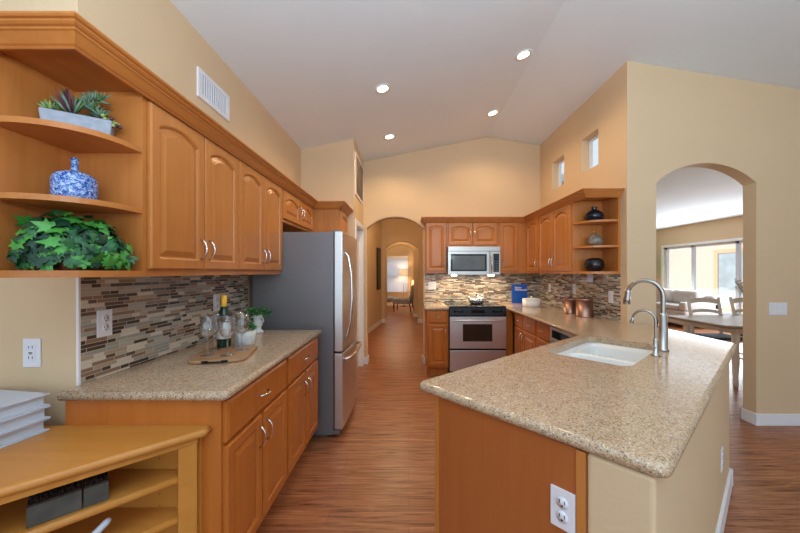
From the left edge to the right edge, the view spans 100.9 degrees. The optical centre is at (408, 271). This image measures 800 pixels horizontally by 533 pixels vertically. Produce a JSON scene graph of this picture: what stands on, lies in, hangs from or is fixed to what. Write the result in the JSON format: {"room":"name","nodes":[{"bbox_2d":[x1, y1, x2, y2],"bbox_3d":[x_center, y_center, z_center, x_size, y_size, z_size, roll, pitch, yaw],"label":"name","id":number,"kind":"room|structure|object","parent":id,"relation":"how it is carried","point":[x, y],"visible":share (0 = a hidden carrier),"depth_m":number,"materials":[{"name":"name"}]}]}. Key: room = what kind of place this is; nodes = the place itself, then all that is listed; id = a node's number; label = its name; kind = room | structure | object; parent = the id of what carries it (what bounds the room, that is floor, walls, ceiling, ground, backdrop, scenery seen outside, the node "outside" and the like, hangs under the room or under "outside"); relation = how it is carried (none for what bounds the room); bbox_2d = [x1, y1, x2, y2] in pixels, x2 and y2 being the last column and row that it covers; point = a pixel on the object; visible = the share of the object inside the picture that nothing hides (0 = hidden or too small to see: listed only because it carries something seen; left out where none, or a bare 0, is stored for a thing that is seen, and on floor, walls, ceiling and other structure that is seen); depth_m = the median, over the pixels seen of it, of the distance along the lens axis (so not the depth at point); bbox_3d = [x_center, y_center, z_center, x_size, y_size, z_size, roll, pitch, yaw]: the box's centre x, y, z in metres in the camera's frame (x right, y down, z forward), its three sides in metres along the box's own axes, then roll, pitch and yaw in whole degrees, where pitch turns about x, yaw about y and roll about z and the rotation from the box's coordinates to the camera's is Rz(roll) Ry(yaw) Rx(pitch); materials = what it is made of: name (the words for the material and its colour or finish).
{"room":"kitchen","nodes":[
{"label":"kitchen","id":0,"kind":"room"},
{"bbox_2d":[0,0,47,424],"bbox_3d":[-2.578,-0.062,1.390,2.245,2.864,0.120,0,0,0],"label":"wall","id":1,"kind":"structure","parent":0,"point":[23,301],"depth_m":1.33,"materials":[{"name":"beige paint"}]},
{"bbox_2d":[23,338,40,366],"bbox_3d":[-1.515,0.325,1.325,0.070,0.115,0.010,0,0,0],"label":"power outlet","id":2,"kind":"object","parent":1,"relation":"attached to","point":[31,346],"visible":1,"depth_m":1.32,"materials":[{"name":"white plastic"}]},
{"bbox_2d":[27,345,34,360],"bbox_3d":[-1.515,0.325,1.322,0.033,0.066,0.003,0,0,0],"label":"socket","id":3,"kind":"object","parent":2,"relation":"attached to","point":[30,348],"depth_m":1.32,"materials":[{"name":"white plastic"}]},
{"bbox_2d":[48,0,300,424],"bbox_3d":[-1.395,-0.074,2.705,0.120,2.888,2.750,0,0,0],"label":"wall","id":4,"kind":"structure","parent":0,"point":[155,33],"depth_m":1.79,"materials":[{"name":"beige paint"}]},
{"bbox_2d":[0,50,146,277],"bbox_3d":[-1.192,-0.356,1.172,0.285,0.748,0.297,0,0,0],"label":"corner shelf","id":5,"kind":"object","parent":4,"relation":"attached to","point":[32,148],"visible":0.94,"depth_m":1.18,"materials":[{"name":"brown wood"}]},
{"bbox_2d":[7,209,137,270],"bbox_3d":[-1.167,-0.104,1.173,0.312,0.223,0.202,0,0,-24],"label":"ivy plant","id":6,"kind":"object","parent":5,"relation":"on","point":[87,245],"visible":0.98,"depth_m":1.12,"materials":[{"name":"plant"}]},
{"bbox_2d":[49,157,97,199],"bbox_3d":[-1.200,-0.329,1.185,0.123,0.158,0.123,0,0,0],"label":"vase","id":7,"kind":"object","parent":5,"relation":"on","point":[74,183],"visible":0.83,"depth_m":1.15,"materials":[{"name":"blue ceramic"}]},
{"bbox_2d":[36,87,121,135],"bbox_3d":[-1.198,-0.582,1.210,0.225,0.189,0.138,0,0,-34],"label":"succulent planter","id":8,"kind":"object","parent":5,"relation":"on","point":[70,108],"visible":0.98,"depth_m":1.19,"materials":[{"name":"concrete"}]},
{"bbox_2d":[76,277,80,385],"bbox_3d":[-1.331,0.237,1.329,0.010,0.438,0.009,0,0,0],"label":"trim","id":9,"kind":"structure","parent":4,"relation":"attached to","point":[78,279],"depth_m":1.32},
{"bbox_2d":[81,275,247,383],"bbox_3d":[-1.331,0.237,2.026,0.008,0.436,1.387,0,0,0],"label":"tile backsplash","id":10,"kind":"structure","parent":4,"relation":"attached to","point":[154,317],"depth_m":1.68,"materials":[{"name":"tile"}]},
{"bbox_2d":[97,309,111,337],"bbox_3d":[-1.322,0.222,1.435,0.009,0.115,0.070,0,0,0],"label":"power outlet","id":11,"kind":"object","parent":10,"relation":"attached to","point":[104,317],"visible":1,"depth_m":1.43,"materials":[{"name":"white plastic"}]},
{"bbox_2d":[213,294,219,310],"bbox_3d":[-1.322,0.210,2.270,0.009,0.115,0.070,0,0,0],"label":"power outlet","id":12,"kind":"object","parent":10,"relation":"attached to","point":[216,297],"visible":0.94,"depth_m":2.26,"materials":[{"name":"white plastic"}]},
{"bbox_2d":[147,99,238,275],"bbox_3d":[-1.167,-0.356,1.669,0.334,0.748,0.693,0,0,0],"label":"upper cabinet","id":13,"kind":"object","parent":4,"relation":"attached to","point":[193,182],"visible":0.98,"depth_m":1.54,"materials":[{"name":"brown wood"}]},
{"bbox_2d":[197,66,229,121],"bbox_3d":[-1.329,-1.200,2.254,0.012,0.185,0.360,0,0,0],"label":"air vent","id":14,"kind":"object","parent":4,"relation":"in","point":[208,91],"visible":1,"depth_m":2.24,"materials":[{"name":"white plastic"}]},
{"bbox_2d":[236,158,281,274],"bbox_3d":[-1.167,-0.356,2.363,0.334,0.748,0.694,0,0,0],"label":"upper cabinet","id":15,"kind":"object","parent":4,"relation":"attached to","point":[260,198],"visible":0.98,"depth_m":2.27,"materials":[{"name":"brown wood"}]},
{"bbox_2d":[281,187,312,231],"bbox_3d":[-1.167,-0.575,3.155,0.334,0.310,0.887,0,0,0],"label":"upper cabinet","id":16,"kind":"object","parent":4,"relation":"attached to","point":[297,216],"visible":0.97,"depth_m":3.09,"materials":[{"name":"brown wood"}]},
{"bbox_2d":[0,11,352,216],"bbox_3d":[-0.982,-0.721,2.514,0.371,0.070,3.176,0,0,6],"label":"crown molding","id":17,"kind":"structure","parent":16,"relation":"attached to","point":[19,30],"depth_m":1.14,"materials":[{"name":"brown wood"}]},
{"bbox_2d":[301,141,343,200],"bbox_3d":[-1.127,-0.128,4.140,0.655,2.995,0.120,0,0,0],"label":"wall","id":18,"kind":"structure","parent":0,"point":[322,166],"depth_m":4.08,"materials":[{"name":"beige paint"}]},
{"bbox_2d":[344,139,362,237],"bbox_3d":[-0.740,-0.140,4.495,0.120,3.019,0.830,0,0,0],"label":"wall","id":19,"kind":"structure","parent":0,"point":[350,146],"depth_m":4.08,"materials":[{"name":"beige paint"}]},
{"bbox_2d":[357,230,358,368],"bbox_3d":[-0.740,0.386,4.500,0.040,1.952,0.590,0,0,0],"label":"door","id":20,"kind":"structure","parent":19,"relation":"in","point":[357,230],"depth_m":4.64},
{"bbox_2d":[355,151,362,204],"bbox_3d":[-0.673,-1.250,4.490,0.012,0.540,0.680,0,0,0],"label":"air vent","id":21,"kind":"object","parent":19,"relation":"in","point":[358,166],"visible":1,"depth_m":4.40,"materials":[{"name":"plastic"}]},
{"bbox_2d":[355,219,363,365],"bbox_3d":[-0.731,0.350,4.503,0.138,2.040,0.745,0,0,0],"label":"trim","id":22,"kind":"structure","parent":19,"relation":"attached to","point":[360,228],"depth_m":4.80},
{"bbox_2d":[368,221,381,327],"bbox_3d":[-1.070,-0.030,6.970,0.660,2.800,3.860,0,0,0],"label":"wall","id":23,"kind":"structure","parent":0,"point":[375,231],"depth_m":8.01,"materials":[{"name":"beige paint"}]},
{"bbox_2d":[377,248,380,289],"bbox_3d":[-0.768,-0.080,8.413,0.032,1.060,0.400,0,0,7],"label":"wall picture","id":24,"kind":"object","parent":23,"relation":"attached to","point":[378,249],"visible":1,"depth_m":8.30,"materials":[{"name":"black ceramic"}]},
{"bbox_2d":[387,245,413,302],"bbox_3d":[-0.550,-0.030,13.560,4.300,2.800,0.120,0,0,0],"label":"wall","id":25,"kind":"structure","parent":0,"point":[399,250],"depth_m":13.50,"materials":[{"name":"beige paint"}]},
{"bbox_2d":[387,256,407,291],"bbox_3d":[-0.535,0.080,13.450,1.000,1.440,0.060,0,0,0],"label":"vertical blinds","id":26,"kind":"object","parent":25,"relation":"attached to","point":[394,263],"visible":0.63,"depth_m":13.45,"materials":[{"name":"white fabric"}]},
{"bbox_2d":[382,219,422,318],"bbox_3d":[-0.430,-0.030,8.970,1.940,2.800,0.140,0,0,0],"label":"wall","id":27,"kind":"structure","parent":0,"point":[393,230],"depth_m":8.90,"materials":[{"name":"beige paint"}]},
{"bbox_2d":[363,137,539,356],"bbox_3d":[0.635,-0.324,4.975,2.870,3.387,0.130,0,0,0],"label":"wall","id":28,"kind":"structure","parent":0,"point":[485,176],"depth_m":4.91,"materials":[{"name":"beige paint"}]},
{"bbox_2d":[425,223,446,272],"bbox_3d":[0.380,-0.356,4.727,0.290,0.748,0.364,0,0,0],"label":"upper cabinet","id":29,"kind":"object","parent":28,"relation":"attached to","point":[435,233],"visible":0.95,"depth_m":4.58,"materials":[{"name":"brown wood"}]},
{"bbox_2d":[447,223,497,246],"bbox_3d":[0.885,-0.541,4.727,0.718,0.378,0.364,0,0,0],"label":"upper cabinet","id":30,"kind":"object","parent":28,"relation":"attached to","point":[458,234],"visible":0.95,"depth_m":4.58,"materials":[{"name":"brown wood"}]},
{"bbox_2d":[445,247,499,275],"bbox_3d":[0.888,-0.145,4.675,0.712,0.405,0.467,0,0,0],"label":"microwave","id":31,"kind":"object","parent":30,"relation":"attached to","point":[460,260],"visible":1,"depth_m":4.49,"materials":[{"name":"metal"}]},
{"bbox_2d":[425,273,539,302],"bbox_3d":[1.089,0.212,4.906,1.705,0.485,0.008,0,0,0],"label":"tile backsplash","id":32,"kind":"structure","parent":28,"relation":"attached to","point":[496,288],"depth_m":4.90,"materials":[{"name":"tile"}]},
{"bbox_2d":[498,223,526,272],"bbox_3d":[1.597,-0.356,4.727,0.704,0.748,0.364,0,0,0],"label":"upper cabinet","id":33,"kind":"object","parent":28,"relation":"attached to","point":[511,236],"visible":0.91,"depth_m":4.59,"materials":[{"name":"brown wood"}]},
{"bbox_2d":[170,0,799,229],"bbox_3d":[2.050,-1.591,3.860,11.500,1.092,13.720,0,0,0],"label":"ceiling","id":34,"kind":"structure","parent":0,"point":[316,66],"depth_m":2.77,"materials":[{"name":"paint"}]},
{"bbox_2d":[374,84,390,93],"bbox_3d":[-0.249,-1.731,3.120,0.156,0.037,0.159,0,0,-6],"label":"recessed light","id":35,"kind":"object","parent":34,"relation":"in","point":[382,88],"visible":1,"depth_m":3.12,"materials":[{"name":"white glass"}]},
{"bbox_2d":[515,49,532,60],"bbox_3d":[1.051,-1.991,3.030,0.156,0.037,0.159,0,0,6],"label":"recessed light","id":36,"kind":"object","parent":34,"relation":"in","point":[524,54],"visible":1,"depth_m":3.02,"materials":[{"name":"white glass"}]},
{"bbox_2d":[256,306,799,532],"bbox_3d":[4.650,1.430,6.000,16.700,0.120,18.000,0,0,0],"label":"floor","id":37,"kind":"structure","parent":0,"point":[376,475],"depth_m":2.34,"materials":[{"name":"brown wood"}]},
{"bbox_2d":[0,425,211,532],"bbox_3d":[-1.532,0.982,0.967,1.536,0.775,0.624,0,0,0],"label":"shelf unit","id":38,"kind":"object","parent":37,"relation":"on","point":[154,471],"visible":0.96,"depth_m":1.16,"materials":[{"name":"brown wood"}]},
{"bbox_2d":[0,418,49,448],"bbox_3d":[-1.520,0.571,1.114,0.300,0.046,0.300,0,0,8],"label":"album","id":39,"kind":"object","parent":38,"relation":"on","point":[10,438],"visible":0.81,"depth_m":1.17,"materials":[{"name":"white paper"}]},
{"bbox_2d":[0,405,50,435],"bbox_3d":[-1.515,0.524,1.112,0.300,0.046,0.300,0,0,8],"label":"album","id":40,"kind":"object","parent":39,"relation":"on","point":[26,419],"visible":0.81,"depth_m":1.17,"materials":[{"name":"white paper"}]},
{"bbox_2d":[0,390,49,420],"bbox_3d":[-1.521,0.477,1.115,0.300,0.046,0.300,0,0,9],"label":"album","id":41,"kind":"object","parent":40,"relation":"on","point":[12,403],"visible":1,"depth_m":1.19,"materials":[{"name":"white paper"}]},
{"bbox_2d":[26,480,81,528],"bbox_3d":[-1.124,0.713,1.051,0.130,0.078,0.117,0,0,45],"label":"storage box","id":42,"kind":"object","parent":38,"relation":"on","point":[42,507],"visible":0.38,"depth_m":1.01,"materials":[{"name":"grey fabric"}]},
{"bbox_2d":[0,469,177,532],"bbox_3d":[-1.560,0.765,0.964,1.440,0.025,0.594,0,0,0],"label":"shelf","id":43,"kind":"object","parent":38,"relation":"attached to","point":[125,485],"depth_m":1.10,"materials":[{"name":"brown wood"}]},
{"bbox_2d":[83,472,108,507],"bbox_3d":[-1.060,0.713,1.115,0.130,0.078,0.061,0,0,45],"label":"storage box","id":44,"kind":"object","parent":38,"relation":"on","point":[96,487],"visible":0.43,"depth_m":1.07,"materials":[{"name":"grey fabric"}]},
{"bbox_2d":[91,517,110,532],"bbox_3d":[-1.031,0.859,1.067,0.024,0.077,0.105,0,0,37],"label":"rod","id":45,"kind":"object","parent":38,"relation":"on","point":[105,522],"visible":1,"depth_m":1.09,"materials":[{"name":"white plastic"}]},
{"bbox_2d":[49,508,177,532],"bbox_3d":[-1.560,0.912,0.964,1.440,0.025,0.594,0,0,0],"label":"shelf","id":46,"kind":"object","parent":38,"relation":"attached to","point":[123,520],"depth_m":1.19,"materials":[{"name":"brown wood"}]},
{"bbox_2d":[65,359,286,532],"bbox_3d":[-1.005,0.931,1.610,0.658,0.875,0.660,0,0,0],"label":"base cabinet","id":47,"kind":"object","parent":37,"relation":"on","point":[244,454],"visible":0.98,"depth_m":1.33,"materials":[{"name":"orange wood"}]},
{"bbox_2d":[57,330,321,400],"bbox_3d":[-1.012,0.475,1.935,0.644,0.038,1.370,0,0,0],"label":"countertop","id":48,"kind":"structure","parent":47,"relation":"on","point":[170,377],"depth_m":1.44,"materials":[{"name":"stone"}]},
{"bbox_2d":[188,345,257,364],"bbox_3d":[-1.000,0.447,1.800,0.270,0.018,0.364,0,0,-12],"label":"serving board","id":49,"kind":"object","parent":48,"relation":"on","point":[239,356],"visible":0.88,"depth_m":1.71,"materials":[{"name":"brown wood"}]},
{"bbox_2d":[216,295,230,347],"bbox_3d":[-1.085,0.286,1.935,0.076,0.300,0.076,0,0,0],"label":"wine bottle","id":50,"kind":"object","parent":49,"relation":"on","point":[225,330],"visible":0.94,"depth_m":1.91,"materials":[{"name":"green glass"}]},
{"bbox_2d":[232,321,257,345],"bbox_3d":[-1.016,0.379,2.045,0.140,0.152,0.132,0,0,0],"label":"ribbed pot","id":51,"kind":"object","parent":48,"relation":"on","point":[248,338],"visible":0.84,"depth_m":2.01,"materials":[{"name":"white ceramic"}]},
{"bbox_2d":[239,307,271,333],"bbox_3d":[-1.137,0.357,2.470,0.220,0.198,0.222,0,0,0],"label":"potted plant","id":52,"kind":"object","parent":48,"relation":"on","point":[257,321],"visible":0.9,"depth_m":2.44,"materials":[{"name":"white ceramic"}]},
{"bbox_2d":[274,337,317,500],"bbox_3d":[-1.005,0.931,2.271,0.658,0.875,0.660,0,0,0],"label":"base cabinet","id":53,"kind":"object","parent":37,"relation":"on","point":[302,365],"visible":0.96,"depth_m":2.19,"materials":[{"name":"orange wood"}]},
{"bbox_2d":[252,230,361,435],"bbox_3d":[-0.876,0.512,3.090,0.827,1.714,0.760,0,0,0],"label":"refrigerator","id":54,"kind":"object","parent":37,"relation":"on","point":[315,288],"visible":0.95,"depth_m":2.71,"materials":[{"name":"metal"}]},
{"bbox_2d":[312,209,347,233],"bbox_3d":[-1.025,0.320,3.837,0.618,2.099,0.475,0,0,0],"label":"pantry cabinet","id":55,"kind":"object","parent":37,"relation":"on","point":[324,220],"visible":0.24,"depth_m":3.60,"materials":[{"name":"brown wood"}]},
{"bbox_2d":[392,285,413,311],"bbox_3d":[-0.136,0.906,11.486,0.792,0.932,0.620,0,0,12],"label":"accent chair","id":56,"kind":"object","parent":37,"relation":"on","point":[398,300],"visible":0.83,"depth_m":11.21,"materials":[{"name":"grey fabric"}]},
{"bbox_2d":[399,269,407,306],"bbox_3d":[-0.220,0.629,13.200,0.380,1.479,0.380,0,0,0],"label":"floor lamp","id":57,"kind":"object","parent":37,"relation":"on","point":[402,272],"visible":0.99,"depth_m":13.07,"materials":[{"name":"beige fabric"}]},
{"bbox_2d":[425,310,448,374],"bbox_3d":[0.374,0.931,4.572,0.279,0.875,0.674,0,0,0],"label":"base cabinet","id":58,"kind":"object","parent":37,"relation":"on","point":[436,321],"visible":0.98,"depth_m":4.28,"materials":[{"name":"orange wood"}]},
{"bbox_2d":[423,303,448,309],"bbox_3d":[0.360,0.475,4.580,0.310,0.038,0.659,0,0,0],"label":"countertop","id":59,"kind":"structure","parent":58,"relation":"on","point":[428,306],"depth_m":4.36,"materials":[{"name":"stone"}]},
{"bbox_2d":[444,302,506,372],"bbox_3d":[0.887,0.904,4.554,0.730,0.929,0.707,0,0,0],"label":"range","id":60,"kind":"object","parent":37,"relation":"on","point":[477,332],"visible":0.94,"depth_m":4.24,"materials":[{"name":"silver metal"}]},
{"bbox_2d":[444,302,503,306],"bbox_3d":[0.887,0.454,4.603,0.730,0.023,0.606,0,0,0],"label":"cooktop","id":61,"kind":"object","parent":60,"relation":"in","point":[448,304],"depth_m":4.49,"materials":[{"name":"black glass"}]},
{"bbox_2d":[467,294,484,303],"bbox_3d":[0.942,0.372,4.600,0.227,0.137,0.227,0,0,45],"label":"tea kettle","id":62,"kind":"object","parent":60,"relation":"on","point":[476,299],"visible":1,"depth_m":4.53,"materials":[{"name":"metal"}]},
{"bbox_2d":[506,310,512,355],"bbox_3d":[1.306,0.931,4.599,0.088,0.875,0.619,0,0,0],"label":"base cabinet","id":63,"kind":"object","parent":37,"relation":"on","point":[509,318],"visible":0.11,"depth_m":4.29,"materials":[{"name":"orange wood"}]},
{"bbox_2d":[515,313,537,353],"bbox_3d":[1.623,0.931,3.833,0.652,0.875,0.735,0,0,0],"label":"base cabinet","id":64,"kind":"object","parent":37,"relation":"on","point":[525,328],"visible":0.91,"depth_m":3.81,"materials":[{"name":"orange wood"}]},
{"bbox_2d":[536,321,550,346],"bbox_3d":[1.623,0.931,3.297,0.652,0.875,0.334,0,0,0],"label":"base cabinet","id":65,"kind":"object","parent":37,"relation":"on","point":[543,330],"visible":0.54,"depth_m":3.29,"materials":[{"name":"orange wood"}]},
{"bbox_2d":[550,326,573,342],"bbox_3d":[1.628,0.933,2.818,0.608,0.871,0.597,0,0,0],"label":"dishwasher","id":66,"kind":"object","parent":37,"relation":"on","point":[556,335],"visible":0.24,"depth_m":2.94,"materials":[{"name":"metal"}]},
{"bbox_2d":[656,289,721,328],"bbox_3d":[7.060,0.919,8.850,0.920,0.899,1.900,0,0,0],"label":"sofa","id":67,"kind":"object","parent":37,"relation":"on","point":[676,302],"visible":0.5,"depth_m":8.17,"materials":[{"name":"grey fabric"}]},
{"bbox_2d":[656,289,676,301],"bbox_3d":[7.165,0.645,9.225,0.250,0.350,0.740,0,0,0],"label":"cushion","id":68,"kind":"object","parent":67,"relation":"on","point":[669,292],"depth_m":8.92,"materials":[{"name":"grey fabric"}]},
{"bbox_2d":[656,303,678,309],"bbox_3d":[6.950,0.885,8.475,0.700,0.130,0.740,0,0,0],"label":"seat cushion","id":69,"kind":"object","parent":67,"relation":"on","point":[669,306],"depth_m":8.39,"materials":[{"name":"grey fabric"}]},
{"bbox_2d":[673,290,703,302],"bbox_3d":[7.165,0.645,8.475,0.250,0.350,0.740,0,0,0],"label":"cushion","id":70,"kind":"object","parent":67,"relation":"on","point":[679,296],"depth_m":8.43,"materials":[{"name":"grey fabric"}]},
{"bbox_2d":[668,315,742,387],"bbox_3d":[4.540,0.994,4.240,1.820,0.751,0.960,0,0,0],"label":"dining table","id":71,"kind":"object","parent":37,"relation":"on","point":[733,324],"visible":0.4,"depth_m":4.08,"materials":[{"name":"brown wood"}]},
{"bbox_2d":[686,297,742,359],"bbox_3d":[4.313,0.869,4.641,0.463,1.004,0.502,0,0,4],"label":"dining chair","id":72,"kind":"object","parent":37,"relation":"on","point":[719,336],"visible":0.45,"depth_m":4.81,"materials":[{"name":"brown wood"}]},
{"bbox_2d":[694,333,742,340],"bbox_3d":[4.309,0.897,4.580,0.410,0.034,0.360,0,0,4],"label":"cushion","id":73,"kind":"object","parent":72,"relation":"on","point":[719,336],"depth_m":4.55,"materials":[{"name":"fabric"}]},
{"bbox_2d":[729,297,742,354],"bbox_3d":[4.948,0.869,4.641,0.463,1.004,0.502,0,0,-3],"label":"dining chair","id":74,"kind":"object","parent":37,"relation":"on","point":[734,300],"visible":0.14,"depth_m":4.83,"materials":[{"name":"brown wood"}]},
{"bbox_3d":[0.867,0.933,1.695,1.590,0.873,0.584,0,0,-42],"label":"base cabinet","id":75,"kind":"object","parent":37,"relation":"on","visible":0},
{"bbox_2d":[435,396,587,532],"bbox_3d":[0.301,0.932,1.117,0.023,0.874,0.563,0,0,-42],"label":"end panel","id":76,"kind":"object","parent":75,"relation":"attached to","point":[493,475],"visible":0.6,"depth_m":1.11,"materials":[{"name":"brown wood"}]},
{"bbox_2d":[551,484,575,532],"bbox_3d":[0.441,0.682,0.947,0.009,0.115,0.070,0,0,-42],"label":"power outlet","id":77,"kind":"object","parent":76,"relation":"attached to","point":[563,502],"visible":1,"depth_m":0.94,"materials":[{"name":"white plastic"}]},
{"bbox_2d":[556,496,567,509],"bbox_3d":[0.439,0.662,0.946,0.003,0.033,0.033,0,0,-42],"label":"socket","id":78,"kind":"object","parent":77,"relation":"attached to","point":[561,501],"depth_m":0.95,"materials":[{"name":"white plastic"}]},
{"bbox_2d":[556,510,567,523],"bbox_3d":[0.439,0.702,0.946,0.003,0.033,0.033,0,0,-42],"label":"socket","id":79,"kind":"object","parent":77,"relation":"attached to","point":[561,515],"depth_m":0.95,"materials":[{"name":"white plastic"}]},
{"bbox_2d":[540,69,618,208],"bbox_3d":[2.010,-0.258,3.990,0.120,3.257,1.840,0,0,0],"label":"wall","id":80,"kind":"structure","parent":0,"point":[598,115],"depth_m":3.71,"materials":[{"name":"beige paint"}]},
{"bbox_2d":[526,218,539,272],"bbox_3d":[1.767,-0.356,4.368,0.364,0.748,0.460,0,0,0],"label":"upper cabinet","id":81,"kind":"object","parent":80,"relation":"attached to","point":[532,227],"visible":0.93,"depth_m":4.33,"materials":[{"name":"brown wood"}]},
{"bbox_2d":[539,204,571,273],"bbox_3d":[1.767,-0.356,3.729,0.364,0.748,0.815,0,0,0],"label":"upper cabinet","id":82,"kind":"object","parent":80,"relation":"attached to","point":[555,227],"visible":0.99,"depth_m":3.63,"materials":[{"name":"brown wood"}]},
{"bbox_2d":[420,188,624,225],"bbox_3d":[1.274,-0.721,4.140,1.128,0.070,2.626,0,0,-42],"label":"crown molding","id":83,"kind":"structure","parent":82,"relation":"attached to","point":[583,193],"depth_m":3.93,"materials":[{"name":"brown wood"}]},
{"bbox_2d":[573,274,592,281],"bbox_3d":[1.882,0.061,3.579,0.066,0.085,0.298,0,0,0],"label":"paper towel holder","id":84,"kind":"object","parent":82,"relation":"attached to","point":[589,278],"visible":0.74,"depth_m":3.51,"materials":[{"name":"white metal"}]},
{"bbox_2d":[540,273,620,320],"bbox_3d":[1.946,0.237,3.974,0.008,0.436,1.869,0,0,0],"label":"tile backsplash","id":85,"kind":"structure","parent":80,"relation":"attached to","point":[561,284],"depth_m":3.53,"materials":[{"name":"tile"}]},
{"bbox_2d":[589,135,597,168],"bbox_3d":[2.053,-1.298,3.567,0.035,0.371,0.333,0,0,0],"label":"window","id":86,"kind":"structure","parent":80,"relation":"in","point":[596,136],"depth_m":3.71,"materials":[{"name":"white"}]},
{"bbox_2d":[572,198,619,273],"bbox_3d":[1.794,-0.356,3.183,0.310,0.748,0.275,0,0,0],"label":"corner shelf","id":87,"kind":"object","parent":80,"relation":"attached to","point":[608,228],"visible":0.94,"depth_m":3.26,"materials":[{"name":"brown wood"}]},
{"bbox_2d":[584,207,603,220],"bbox_3d":[1.790,-0.557,3.190,0.170,0.140,0.170,0,0,0],"label":"round vase","id":88,"kind":"object","parent":87,"relation":"on","point":[594,214],"visible":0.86,"depth_m":3.13,"materials":[{"name":"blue ceramic"}]},
{"bbox_2d":[584,258,604,270],"bbox_3d":[1.785,-0.070,3.180,0.180,0.130,0.180,0,0,0],"label":"vase","id":89,"kind":"object","parent":87,"relation":"on","point":[591,264],"visible":0.86,"depth_m":3.12,"materials":[{"name":"black ceramic"}]},
{"bbox_2d":[587,231,602,245],"bbox_3d":[1.800,-0.325,3.190,0.136,0.151,0.136,0,0,0],"label":"vase","id":90,"kind":"object","parent":87,"relation":"on","point":[594,239],"visible":0.82,"depth_m":3.14,"materials":[{"name":"grey ceramic"}]},
{"bbox_2d":[588,364,728,532],"bbox_3d":[1.459,0.932,1.770,0.562,0.875,2.606,0,0,36],"label":"wall","id":91,"kind":"structure","parent":0,"point":[621,499],"depth_m":0.94,"materials":[{"name":"beige paint"}]},
{"bbox_2d":[420,303,736,477],"bbox_3d":[1.429,0.475,2.789,1.704,0.038,4.347,0,0,19],"label":"countertop","id":92,"kind":"structure","parent":91,"relation":"on","point":[643,416],"depth_m":1.27,"materials":[{"name":"stone"}]},
{"bbox_2d":[512,284,526,302],"bbox_3d":[1.620,0.318,4.843,0.220,0.275,0.031,0,0,0],"label":"cookbook","id":93,"kind":"object","parent":92,"relation":"on","point":[519,291],"visible":0.99,"depth_m":4.83,"materials":[{"name":"blue paper"}]},
{"bbox_2d":[522,296,540,306],"bbox_3d":[1.625,0.388,4.380,0.245,0.136,0.157,0,0,0],"label":"covered dish","id":94,"kind":"object","parent":92,"relation":"on","point":[527,302],"visible":1,"depth_m":4.32,"materials":[{"name":"white ceramic"}]},
{"bbox_2d":[563,296,575,313],"bbox_3d":[1.785,0.360,3.650,0.140,0.190,0.140,0,0,0],"label":"canister","id":95,"kind":"object","parent":92,"relation":"on","point":[569,303],"visible":0.91,"depth_m":3.59,"materials":[{"name":"orange metal"}]},
{"bbox_2d":[576,296,593,316],"bbox_3d":[1.800,0.350,3.385,0.164,0.210,0.164,0,0,0],"label":"canister","id":96,"kind":"object","parent":92,"relation":"on","point":[584,306],"visible":1,"depth_m":3.32,"materials":[{"name":"orange metal"}]},
{"bbox_2d":[557,342,651,365],"bbox_3d":[1.170,0.592,1.964,0.730,0.192,0.460,0,0,-42],"label":"sink","id":97,"kind":"object","parent":92,"relation":"in","point":[594,351],"visible":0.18,"depth_m":2.14,"materials":[{"name":"white ceramic"}]},
{"bbox_2d":[630,309,660,356],"bbox_3d":[1.312,0.332,1.833,0.068,0.248,0.136,0,0,-23],"label":"water tap","id":98,"kind":"object","parent":92,"relation":"on","point":[655,342],"visible":1,"depth_m":1.79,"materials":[{"name":"silver metal"}]},
{"bbox_2d":[623,278,669,351],"bbox_3d":[1.411,0.247,1.968,0.223,0.417,0.098,0,0,32],"label":"kitchen faucet","id":99,"kind":"object","parent":92,"relation":"on","point":[662,317],"visible":0.99,"depth_m":1.90,"materials":[{"name":"silver metal"}]},
{"bbox_2d":[715,467,732,532],"bbox_3d":[1.468,1.317,1.754,0.523,0.104,2.632,0,0,38],"label":"baseboard","id":100,"kind":"structure","parent":91,"relation":"attached to","point":[720,527],"depth_m":1.84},
{"bbox_2d":[656,215,742,288],"bbox_3d":[7.725,0.035,6.835,0.150,2.670,7.530,0,0,0],"label":"wall","id":101,"kind":"structure","parent":0,"point":[732,227],"depth_m":8.78,"materials":[{"name":"beige paint"}]},
{"bbox_2d":[661,238,742,314],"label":"window","id":102,"kind":"structure","parent":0,"point":[679,259],"depth_m":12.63,"materials":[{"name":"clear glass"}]},
{"bbox_2d":[714,248,742,312],"bbox_3d":[10.970,0.275,11.200,0.060,2.130,1.300,0,0,0],"label":"door","id":103,"kind":"structure","parent":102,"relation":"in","point":[724,259],"depth_m":11.41,"materials":[{"name":"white glass"}]},
{"bbox_2d":[619,61,799,413],"bbox_3d":[3.775,-0.258,3.010,3.650,3.257,0.120,0,0,0],"label":"wall","id":104,"kind":"structure","parent":0,"point":[670,119],"depth_m":2.95,"materials":[{"name":"beige paint"}]},
{"bbox_2d":[740,408,799,425],"bbox_3d":[3.905,1.317,3.010,3.390,0.105,0.148,0,0,0],"label":"baseboard","id":105,"kind":"structure","parent":104,"relation":"attached to","point":[746,415],"depth_m":2.94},
{"bbox_2d":[769,303,786,314],"bbox_3d":[3.295,0.330,2.945,0.162,0.115,0.010,0,0,0],"label":"light switch","id":106,"kind":"object","parent":104,"relation":"attached to","point":[774,308],"visible":1,"depth_m":2.94,"materials":[{"name":"white plastic"}]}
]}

